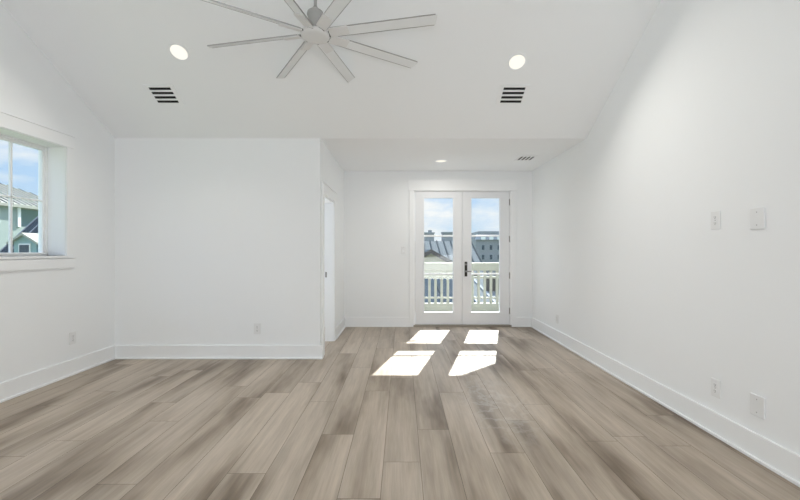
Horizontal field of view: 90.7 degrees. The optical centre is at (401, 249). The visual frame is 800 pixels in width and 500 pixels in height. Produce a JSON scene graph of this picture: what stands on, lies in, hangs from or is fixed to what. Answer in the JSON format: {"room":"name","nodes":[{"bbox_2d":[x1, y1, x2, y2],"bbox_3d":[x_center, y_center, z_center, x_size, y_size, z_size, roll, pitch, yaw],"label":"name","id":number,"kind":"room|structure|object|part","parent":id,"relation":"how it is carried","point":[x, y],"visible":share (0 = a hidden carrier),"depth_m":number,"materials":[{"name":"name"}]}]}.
{"room":"empty living room","nodes":[
{"label":"empty living room","id":0,"kind":"room"},
{"bbox_2d":[0,3,114,382],"bbox_3d":[-3.310,-0.897,2.095,0.260,4.554,8.590,0,0,0],"label":"wall","id":1,"kind":"structure","parent":0,"point":[39,308],"depth_m":3.71,"materials":[{"name":"paint"}]},
{"bbox_2d":[0,134,47,255],"bbox_3d":[-3.370,-0.461,2.842,0.050,1.028,1.785,0,0,0],"label":"window","id":2,"kind":"structure","parent":1,"relation":"in","point":[43,200],"depth_m":3.61,"materials":[{"name":"white paint"}]},
{"bbox_2d":[0,111,75,255],"bbox_3d":[-3.252,-0.522,2.841,0.185,1.150,1.973,0,0,0],"label":"trim","id":3,"kind":"structure","parent":1,"relation":"attached to","point":[60,158],"depth_m":3.73,"materials":[{"name":"white paint"}]},
{"bbox_2d":[0,255,76,270],"bbox_3d":[-3.251,0.111,2.840,0.189,0.115,1.989,0,0,0],"label":"trim","id":4,"kind":"structure","parent":1,"relation":"attached to","point":[34,262],"depth_m":3.40,"materials":[{"name":"white paint"}]},
{"bbox_2d":[0,345,114,402],"bbox_3d":[-3.165,1.127,1.185,0.030,0.150,6.370,0,0,0],"label":"baseboard","id":5,"kind":"structure","parent":1,"relation":"attached to","point":[21,385],"depth_m":3.58,"materials":[{"name":"white paint"}]},
{"bbox_2d":[69,331,75,344],"bbox_3d":[-3.176,0.850,3.810,0.008,0.116,0.076,0,0,0],"label":"wall outlet","id":6,"kind":"object","parent":1,"relation":"attached to","point":[72,336],"visible":1,"depth_m":3.80,"materials":[{"name":"white plastic"}]},
{"bbox_2d":[115,138,321,344],"bbox_3d":[-2.042,-0.003,4.430,2.275,2.565,0.120,0,0,0],"label":"wall","id":7,"kind":"structure","parent":0,"point":[216,238],"depth_m":4.37,"materials":[{"name":"paint"}]},
{"bbox_2d":[115,344,323,358],"bbox_3d":[-2.019,1.127,4.383,2.289,0.150,0.085,0,0,0],"label":"baseboard","id":8,"kind":"structure","parent":7,"relation":"attached to","point":[121,351],"depth_m":4.35,"materials":[{"name":"white paint"}]},
{"bbox_2d":[254,323,260,333],"bbox_3d":[-1.600,0.870,4.366,0.076,0.116,0.008,0,0,0],"label":"wall outlet","id":9,"kind":"object","parent":7,"relation":"attached to","point":[257,326],"visible":1,"depth_m":4.36,"materials":[{"name":"white plastic"}]},
{"bbox_2d":[0,0,660,140],"bbox_3d":[-0.570,-2.227,1.185,5.260,2.253,6.570,0,0,0],"label":"ceiling","id":10,"kind":"structure","parent":0,"point":[576,52],"depth_m":3.60,"materials":[{"name":"white paint"}]},
{"bbox_2d":[143,85,183,104],"bbox_3d":[-2.335,-1.519,3.877,0.290,0.123,0.205,0,0,0],"label":"ceiling vent","id":11,"kind":"object","parent":10,"relation":"in","point":[160,94],"visible":1,"depth_m":3.87,"materials":[{"name":"white metal"}]},
{"bbox_2d":[168,43,189,60],"bbox_3d":[-1.970,-1.746,3.489,0.176,0.092,0.153,0,0,-3],"label":"recessed light","id":12,"kind":"object","parent":10,"relation":"in","point":[177,51],"visible":1,"depth_m":3.49,"materials":[{"name":"white paint"}]},
{"bbox_2d":[170,45,187,59],"bbox_3d":[-1.970,-1.746,3.489,0.142,0.002,0.142,0,-30,0],"label":"diffuser","id":13,"kind":"object","parent":12,"relation":"attached to","point":[179,52],"depth_m":3.49,"materials":[{"name":"white plastic"}]},
{"bbox_2d":[202,0,436,81],"bbox_3d":[-0.645,-1.847,2.940,1.695,0.537,1.695,0,0,-9],"label":"ceiling fan","id":14,"kind":"object","parent":10,"relation":"hanging from","point":[317,22],"visible":0.97,"depth_m":2.89,"materials":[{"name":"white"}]},
{"bbox_3d":[-1.079,-1.609,2.654,0.790,0.032,0.077,0,0,-33],"label":"blade","id":15,"kind":"part","parent":14,"relation":"part of","materials":[{"name":"white plastic"}]},
{"bbox_3d":[-1.154,-1.609,3.044,0.790,0.032,0.077,0,0,12],"label":"blade","id":16,"kind":"part","parent":14,"relation":"part of","materials":[{"name":"white plastic"}]},
{"bbox_3d":[-0.931,-1.609,3.374,0.077,0.032,0.790,0,0,-33],"label":"blade","id":17,"kind":"part","parent":14,"relation":"part of","materials":[{"name":"white plastic"}]},
{"bbox_3d":[-0.749,-1.609,2.431,0.077,0.032,0.790,0,0,12],"label":"blade","id":18,"kind":"part","parent":14,"relation":"part of","materials":[{"name":"white plastic"}]},
{"bbox_3d":[-0.359,-1.609,2.506,0.077,0.032,0.790,0,0,-33],"label":"blade","id":19,"kind":"part","parent":14,"relation":"part of","materials":[{"name":"white plastic"}]},
{"bbox_3d":[-0.541,-1.609,3.449,0.077,0.032,0.790,0,0,12],"label":"blade","id":20,"kind":"part","parent":14,"relation":"part of","materials":[{"name":"white plastic"}]},
{"bbox_3d":[-0.211,-1.609,3.226,0.790,0.032,0.077,0,0,-33],"label":"blade","id":21,"kind":"part","parent":14,"relation":"part of","materials":[{"name":"white plastic"}]},
{"bbox_3d":[-0.136,-1.609,2.836,0.790,0.032,0.077,0,0,12],"label":"blade","id":22,"kind":"part","parent":14,"relation":"part of","materials":[{"name":"white plastic"}]},
{"bbox_2d":[495,85,530,104],"bbox_3d":[1.085,-1.519,3.877,0.290,0.123,0.205,0,0,0],"label":"ceiling vent","id":23,"kind":"object","parent":10,"relation":"in","point":[507,94],"visible":1,"depth_m":3.87,"materials":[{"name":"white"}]},
{"bbox_2d":[507,53,526,70],"bbox_3d":[1.040,-1.699,3.571,0.176,0.092,0.153,0,0,-3],"label":"recessed light","id":24,"kind":"object","parent":10,"relation":"in","point":[517,61],"visible":1,"depth_m":3.57,"materials":[{"name":"white paint"}]},
{"bbox_2d":[509,55,524,68],"bbox_3d":[1.040,-1.698,3.571,0.142,0.002,0.142,0,-30,0],"label":"diffuser","id":25,"kind":"object","parent":24,"relation":"attached to","point":[515,61],"depth_m":3.57,"materials":[{"name":"white plastic"}]},
{"bbox_2d":[322,142,343,325],"bbox_3d":[-0.958,-0.003,5.340,0.105,2.565,1.700,0,0,0],"label":"wall","id":26,"kind":"structure","parent":0,"point":[332,172],"depth_m":5.63,"materials":[{"name":"paint"}]},
{"bbox_2d":[321,181,336,355],"bbox_3d":[-0.888,0.215,4.867,0.034,1.974,0.911,0,0,0],"label":"trim","id":27,"kind":"structure","parent":26,"relation":"attached to","point":[326,190],"depth_m":4.51,"materials":[{"name":"white paint"}]},
{"bbox_2d":[325,196,333,340],"bbox_3d":[-0.958,0.283,4.867,0.113,1.837,0.695,0,0,0],"label":"door","id":28,"kind":"structure","parent":26,"relation":"in","point":[329,204],"depth_m":5.20,"materials":[{"name":"white paint"}]},
{"bbox_2d":[336,317,345,338],"bbox_3d":[-0.890,1.127,5.747,0.030,0.150,0.885,0,0,0],"label":"baseboard","id":29,"kind":"structure","parent":26,"relation":"attached to","point":[340,327],"depth_m":5.71,"materials":[{"name":"white paint"}]},
{"bbox_2d":[0,327,799,499],"bbox_3d":[-0.570,1.291,2.140,5.420,0.178,8.380,0,0,0],"label":"floor","id":30,"kind":"structure","parent":0,"point":[386,413],"depth_m":2.65,"materials":[{"name":"brown wood"}]},
{"bbox_2d":[344,171,531,316],"bbox_3d":[-0.570,0.022,6.270,5.220,2.715,0.160,0,0,0],"label":"wall","id":31,"kind":"structure","parent":0,"point":[376,203],"depth_m":6.19,"materials":[{"name":"paint"}]},
{"bbox_2d":[401,246,405,253],"bbox_3d":[0.022,0.000,6.184,0.072,0.116,0.012,0,0,0],"label":"light switch","id":32,"kind":"object","parent":31,"relation":"attached to","point":[403,248],"visible":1,"depth_m":6.18,"materials":[{"name":"white plastic"}]},
{"bbox_2d":[345,317,530,326],"bbox_3d":[0.568,1.127,6.175,2.913,0.150,0.030,0,0,0],"label":"baseboard","id":33,"kind":"structure","parent":31,"relation":"attached to","point":[349,321],"depth_m":6.17,"materials":[{"name":"white paint"}]},
{"bbox_2d":[413,190,511,326],"bbox_3d":[0.945,0.134,6.245,1.540,2.137,0.211,0,0,0],"label":"door","id":34,"kind":"structure","parent":31,"relation":"in","point":[461,316],"depth_m":6.20,"materials":[{"name":"white paint"}]},
{"bbox_2d":[408,179,516,326],"bbox_3d":[0.949,0.049,6.177,1.706,2.306,0.026,0,0,0],"label":"trim","id":35,"kind":"structure","parent":31,"relation":"attached to","point":[413,184],"depth_m":6.17,"materials":[{"name":"white paint"}]},
{"bbox_2d":[322,141,580,170],"bbox_3d":[-0.570,-1.360,5.355,5.260,0.250,1.770,0,0,0],"label":"ceiling","id":36,"kind":"structure","parent":0,"point":[350,155],"depth_m":5.05,"materials":[{"name":"white paint"}]},
{"bbox_2d":[435,160,446,162],"bbox_3d":[0.540,-1.232,5.480,0.176,0.006,0.176,0,0,0],"label":"recessed light","id":37,"kind":"object","parent":36,"relation":"in","point":[437,161],"visible":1,"depth_m":5.50,"materials":[{"name":"white paint"}]},
{"bbox_2d":[514,156,537,160],"bbox_3d":[1.665,-1.232,5.310,0.234,0.006,0.290,0,0,0],"label":"ceiling vent","id":38,"kind":"object","parent":36,"relation":"in","point":[520,158],"visible":1,"depth_m":5.31,"materials":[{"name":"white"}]},
{"bbox_2d":[532,0,799,454],"bbox_3d":[2.140,-0.897,2.095,0.200,4.554,8.590,0,0,0],"label":"wall","id":39,"kind":"structure","parent":0,"point":[702,117],"depth_m":2.77,"materials":[{"name":"paint"}]},
{"bbox_2d":[531,317,799,486],"bbox_3d":[2.025,1.127,2.095,0.030,0.150,8.190,0,0,0],"label":"baseboard","id":40,"kind":"structure","parent":39,"relation":"attached to","point":[773,456],"depth_m":2.71,"materials":[{"name":"white paint"}]},
{"bbox_2d":[711,377,720,398],"bbox_3d":[2.036,0.896,2.565,0.008,0.116,0.076,0,0,0],"label":"wall outlet","id":41,"kind":"object","parent":39,"relation":"attached to","point":[715,384],"visible":1,"depth_m":2.56,"materials":[{"name":"white plastic"}]},
{"bbox_2d":[711,211,720,229],"bbox_3d":[2.036,-0.192,2.565,0.008,0.116,0.076,0,0,0],"label":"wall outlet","id":42,"kind":"object","parent":39,"relation":"attached to","point":[715,216],"visible":1,"depth_m":2.55,"materials":[{"name":"white plastic"}]},
{"bbox_2d":[750,393,764,419],"bbox_3d":[2.035,0.893,2.262,0.010,0.122,0.092,0,0,0],"label":"blank plate","id":43,"kind":"object","parent":39,"relation":"attached to","point":[757,403],"visible":1,"depth_m":2.26,"materials":[{"name":"white plastic"}]},
{"bbox_2d":[750,207,764,229],"bbox_3d":[2.035,-0.180,2.262,0.010,0.122,0.092,0,0,0],"label":"blank plate","id":44,"kind":"object","parent":39,"relation":"attached to","point":[757,215],"visible":1,"depth_m":2.26,"materials":[{"name":"white plastic"}]},
{"bbox_3d":[1.200,1.315,7.225,5.600,0.170,1.750,0,0,0],"label":"floor","id":45,"kind":"structure","parent":0,"visible":0},
{"bbox_2d":[424,263,498,311],"bbox_3d":[1.200,0.743,7.900,5.400,0.975,0.120,0,0,0],"label":"balcony railing","id":46,"kind":"object","parent":45,"relation":"on","point":[428,307],"visible":0.14,"depth_m":7.86,"materials":[{"name":"beige paint"}]},
{"bbox_3d":[1.200,0.958,7.900,5.400,0.035,0.036,0,0,0],"label":"rail","id":47,"kind":"part","parent":46,"relation":"part of","materials":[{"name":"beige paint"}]},
{"bbox_3d":[1.200,0.547,7.900,5.400,0.045,0.036,0,0,0],"label":"rail","id":48,"kind":"part","parent":46,"relation":"part of","materials":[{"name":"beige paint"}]},
{"bbox_3d":[1.200,0.333,7.900,5.400,0.155,0.120,0,0,0],"label":"rail","id":49,"kind":"part","parent":46,"relation":"part of","materials":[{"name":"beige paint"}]},
{"bbox_3d":[1.200,1.145,7.900,5.400,0.170,0.080,0,0,0],"label":"rail","id":50,"kind":"part","parent":46,"relation":"part of","materials":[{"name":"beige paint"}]},
{"label":"outside","id":51,"kind":"structure","parent":0,"visible":0},
{"bbox_3d":[0.000,5.330,80.000,280.000,0.300,240.000,0,0,0],"label":"ground","id":52,"kind":"structure","parent":51,"visible":0},
{"bbox_2d":[0,183,37,249],"bbox_3d":[-35.985,-0.725,28.000,12.030,11.810,20.000,0,0,0],"label":"house","id":53,"kind":"structure","parent":52,"relation":"on","point":[25,212],"depth_m":31.34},
{"bbox_2d":[0,216,37,252],"bbox_3d":[-18.750,1.237,26.500,10.550,7.887,7.600,0,0,0],"label":"house","id":54,"kind":"structure","parent":52,"relation":"on","point":[26,240],"depth_m":22.90,"materials":[{"name":"teal"}]},
{"bbox_3d":[-21.840,-0.070,22.830,0.520,0.460,0.060,0,0,0],"label":"dormer pane","id":55,"kind":"part","parent":54,"relation":"part of","materials":[{"name":"grey"}]},
{"bbox_2d":[424,230,452,240],"bbox_3d":[9.250,0.280,96.000,13.500,9.800,12.000,0,0,0],"label":"block","id":56,"kind":"object","parent":52,"relation":"on","point":[429,232],"visible":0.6,"depth_m":91.01,"materials":[{"name":"grey"}]},
{"bbox_2d":[425,275,452,302],"bbox_3d":[0.000,3.165,14.997,4.850,4.029,6.008,0,0,0],"label":"neighboring roof","id":57,"kind":"structure","parent":52,"relation":"on","point":[426,280],"depth_m":15.32,"materials":[{"name":"grey"}]},
{"bbox_2d":[424,249,476,275],"bbox_3d":[1.470,2.570,21.425,5.300,5.220,2.950,0,0,0],"label":"house","id":58,"kind":"structure","parent":52,"relation":"on","point":[430,256],"depth_m":20.30,"materials":[{"name":"grey"}]},
{"bbox_2d":[424,240,488,275],"bbox_3d":[1.100,2.222,29.990,8.270,5.917,13.620,0,0,0],"label":"neighboring roof","id":59,"kind":"structure","parent":52,"relation":"on","point":[445,248],"depth_m":28.18,"materials":[{"name":"grey"}]},
{"bbox_2d":[471,231,498,275],"bbox_3d":[16.500,1.155,65.775,11.000,8.050,12.450,0,0,0],"label":"apartment block","id":60,"kind":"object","parent":52,"relation":"on","point":[487,248],"visible":0.3,"depth_m":60.01,"materials":[{"name":"grey"}]},
{"bbox_2d":[474,275,495,302],"bbox_3d":[5.150,3.090,14.997,5.390,4.180,6.008,0,0,0],"label":"neighboring roof","id":61,"kind":"structure","parent":52,"relation":"on","point":[475,280],"depth_m":14.90,"materials":[{"name":"grey"}]}
]}

